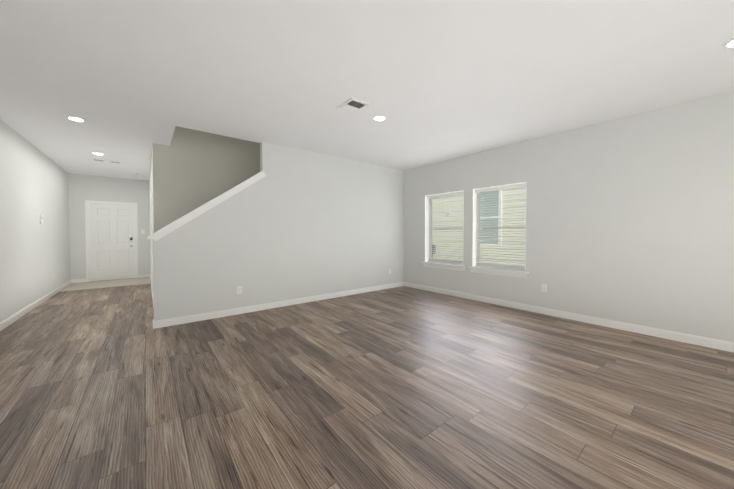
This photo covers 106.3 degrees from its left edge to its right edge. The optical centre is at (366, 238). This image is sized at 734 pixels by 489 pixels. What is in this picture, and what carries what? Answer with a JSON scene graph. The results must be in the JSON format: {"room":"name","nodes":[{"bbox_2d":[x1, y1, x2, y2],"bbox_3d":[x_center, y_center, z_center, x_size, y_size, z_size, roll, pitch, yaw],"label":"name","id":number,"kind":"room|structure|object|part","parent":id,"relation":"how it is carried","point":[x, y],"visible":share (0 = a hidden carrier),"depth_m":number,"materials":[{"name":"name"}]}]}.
{"room":"empty living room","nodes":[
{"label":"empty living room","id":0,"kind":"room"},
{"bbox_2d":[0,119,69,321],"bbox_3d":[-2.918,-0.149,1.194,0.120,2.740,14.680,-1,1,-39],"label":"wall","id":1,"kind":"structure","parent":0,"point":[34,252],"depth_m":4.46,"materials":[{"name":"beige paint"}]},
{"bbox_2d":[0,280,71,330],"bbox_3d":[-5.971,1.109,5.101,0.014,0.100,4.496,-1,1,-39],"label":"baseboard","id":2,"kind":"structure","parent":1,"relation":"attached to","point":[19,314],"depth_m":4.39,"materials":[{"name":"white wood"}]},
{"bbox_2d":[39,215,42,223],"bbox_3d":[-5.859,-0.339,4.947,0.024,0.150,0.110,-1,1,-39],"label":"light switch","id":3,"kind":"object","parent":1,"relation":"attached to","point":[41,218],"visible":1,"depth_m":4.91,"materials":[{"name":"white plastic"}]},
{"bbox_2d":[68,173,149,279],"bbox_3d":[-6.778,-0.247,7.413,1.690,2.740,0.150,-1,1,-39],"label":"wall","id":4,"kind":"structure","parent":0,"point":[82,188],"depth_m":7.14,"materials":[{"name":"beige paint"}]},
{"bbox_2d":[85,200,137,281],"bbox_3d":[-6.812,0.075,7.377,1.019,2.096,0.171,-1,1,-39],"label":"door frame","id":5,"kind":"structure","parent":4,"relation":"attached to","point":[88,250],"depth_m":7.08,"materials":[{"name":"white wood"}]},
{"bbox_2d":[90,203,134,280],"bbox_3d":[-6.808,0.104,7.372,0.875,2.015,0.044,-1,1,-39],"label":"front door","id":6,"kind":"structure","parent":4,"relation":"in","point":[111,234],"depth_m":7.34,"materials":[{"name":"white paint"}]},
{"bbox_3d":[-6.796,0.047,7.357,0.645,1.660,0.008,-1,1,-39],"label":"panel","id":7,"kind":"part","parent":6,"relation":"part of","materials":[{"name":"white paint"}]},
{"bbox_2d":[149,155,153,295],"bbox_3d":[-4.845,-0.229,6.269,0.120,2.740,4.060,-1,1,-39],"label":"wall","id":8,"kind":"structure","parent":0,"point":[151,180],"depth_m":5.36,"materials":[{"name":"beige paint"}]},
{"bbox_2d":[148,274,153,307],"bbox_3d":[-4.859,1.092,6.201,0.014,0.100,4.180,-1,1,-39],"label":"baseboard","id":9,"kind":"structure","parent":8,"relation":"attached to","point":[149,275],"depth_m":5.42,"materials":[{"name":"white wood"}]},
{"bbox_2d":[150,191,152,290],"bbox_3d":[-4.571,0.103,5.825,0.017,2.090,0.857,-1,1,-39],"label":"trim","id":10,"kind":"structure","parent":8,"relation":"attached to","point":[151,238],"depth_m":5.50,"materials":[{"name":"white wood"}]},
{"bbox_2d":[152,126,259,232],"bbox_3d":[-1.680,-1.557,6.117,4.880,5.400,0.120,-1,1,-39],"label":"wall","id":11,"kind":"structure","parent":0,"point":[193,169],"depth_m":4.91,"materials":[{"name":"paint"}]},
{"bbox_2d":[153,141,403,320],"bbox_3d":[-0.919,-0.212,5.172,4.910,2.740,0.120,-1,1,-39],"label":"wall","id":12,"kind":"structure","parent":0,"point":[294,223],"depth_m":4.74,"materials":[{"name":"beige paint"}]},
{"bbox_2d":[147,171,265,240],"bbox_3d":[-2.281,-0.529,4.067,1.533,1.123,0.188,-1,1,-39],"label":"trim","id":13,"kind":"structure","parent":12,"relation":"attached to","point":[181,221],"depth_m":3.93,"materials":[{"name":"white wood"}]},
{"bbox_2d":[237,286,241,293],"bbox_3d":[-1.972,0.803,4.255,0.070,0.115,0.009,-1,1,-39],"label":"outlet","id":14,"kind":"object","parent":12,"relation":"attached to","point":[239,289],"visible":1,"depth_m":4.25,"materials":[{"name":"white plastic"}]},
{"bbox_2d":[153,282,403,328],"bbox_3d":[-0.985,1.110,5.073,4.684,0.100,0.044,-1,1,-39],"label":"baseboard","id":15,"kind":"structure","parent":12,"relation":"attached to","point":[228,312],"depth_m":4.44,"materials":[{"name":"white wood"}]},
{"bbox_2d":[0,284,733,488],"bbox_3d":[-0.424,1.239,3.236,6.600,0.100,14.690,-1,1,-39],"label":"floor","id":16,"kind":"structure","parent":0,"point":[403,387],"depth_m":2.06,"materials":[{"name":"brown wood"}]},
{"bbox_2d":[59,277,150,291],"bbox_3d":[-6.385,1.129,6.853,1.570,0.006,1.250,-1,1,-39],"label":"floor","id":17,"kind":"structure","parent":16,"relation":"on","point":[100,284],"depth_m":6.70,"materials":[{"name":"beige tile"}]},
{"bbox_2d":[0,0,733,180],"bbox_3d":[-0.424,-1.711,3.190,6.600,0.320,14.690,-1,1,-39],"label":"ceiling","id":18,"kind":"structure","parent":0,"point":[130,82],"depth_m":2.54,"materials":[{"name":"white paint"}]},
{"bbox_2d":[66,116,85,121],"bbox_3d":[-3.795,-1.554,3.587,0.176,0.007,0.176,-1,1,-39],"label":"recessed light","id":19,"kind":"object","parent":18,"relation":"in","point":[76,118],"visible":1,"depth_m":3.57,"materials":[{"name":"white plastic"}]},
{"bbox_2d":[92,158,121,163],"bbox_3d":[-5.342,-1.583,5.654,0.440,0.012,0.140,-1,1,-39],"label":"ceiling vent","id":20,"kind":"object","parent":18,"relation":"in","point":[106,161],"visible":1,"depth_m":5.66,"materials":[{"name":"white plastic"}]},
{"bbox_2d":[337,98,368,113],"bbox_3d":[-0.166,-1.545,3.220,0.245,0.013,0.310,-1,1,-39],"label":"ceiling vent","id":21,"kind":"object","parent":18,"relation":"in","point":[352,105],"visible":1,"depth_m":3.21,"materials":[{"name":"white plastic"}]},
{"bbox_2d":[373,115,385,120],"bbox_3d":[0.162,-1.553,3.559,0.176,0.007,0.176,-1,1,-39],"label":"recessed light","id":22,"kind":"object","parent":18,"relation":"in","point":[379,117],"visible":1,"depth_m":3.54,"materials":[{"name":"white plastic"}]},
{"bbox_2d":[723,38,733,47],"bbox_3d":[2.899,-1.531,2.130,0.176,0.007,0.176,-1,1,-39],"label":"recessed light","id":23,"kind":"object","parent":18,"relation":"in","point":[729,44],"visible":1,"depth_m":2.17,"materials":[{"name":"white plastic"}]},
{"bbox_2d":[404,90,733,342],"bbox_3d":[3.812,-0.179,3.055,0.190,2.740,9.120,-1,1,-39],"label":"wall","id":24,"kind":"structure","parent":0,"point":[630,219],"depth_m":3.57,"materials":[{"name":"beige paint"}]},
{"bbox_2d":[422,190,464,270],"bbox_3d":[1.624,-0.151,5.723,0.242,1.560,1.030,-1,1,-39],"label":"window","id":25,"kind":"structure","parent":24,"relation":"in","point":[430,234],"depth_m":5.96,"materials":[{"name":"white plastic"}]},
{"bbox_2d":[427,191,463,264],"bbox_3d":[1.631,-0.204,5.728,0.077,1.443,0.930,-1,1,-39],"label":"window blind","id":26,"kind":"object","parent":25,"relation":"attached to","point":[445,195],"visible":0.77,"depth_m":5.70,"materials":[{"name":"white plastic"}]},
{"bbox_2d":[469,182,528,278],"bbox_3d":[2.331,-0.137,4.848,0.242,1.560,1.020,-1,1,-39],"label":"window","id":27,"kind":"structure","parent":24,"relation":"in","point":[496,265],"depth_m":4.98,"materials":[{"name":"white plastic"}]},
{"bbox_2d":[474,183,525,270],"bbox_3d":[2.337,-0.190,4.853,0.077,1.443,0.920,-1,1,-39],"label":"window blind","id":28,"kind":"object","parent":27,"relation":"attached to","point":[494,189],"visible":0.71,"depth_m":4.83,"materials":[{"name":"white plastic"}]},
{"bbox_2d":[542,284,546,291],"bbox_3d":[2.736,0.768,4.244,0.009,0.115,0.070,-1,1,-39],"label":"outlet","id":29,"kind":"object","parent":24,"relation":"attached to","point":[544,287],"visible":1,"depth_m":4.24,"materials":[{"name":"white plastic"}]},
{"bbox_2d":[404,282,733,351],"bbox_3d":[3.685,1.141,3.070,0.014,0.100,8.970,-1,1,-39],"label":"baseboard","id":30,"kind":"structure","parent":24,"relation":"attached to","point":[681,337],"depth_m":3.71,"materials":[{"name":"white wood"}]},
{"label":"outside","id":31,"kind":"structure","parent":0,"visible":0},
{"bbox_2d":[432,187,525,265],"bbox_3d":[4.825,-2.403,7.424,6.900,7.950,30.000,-1,1,-39],"label":"neighbor house","id":32,"kind":"structure","parent":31,"point":[441,216],"depth_m":8.05,"materials":[{"name":"beige"}]}
]}

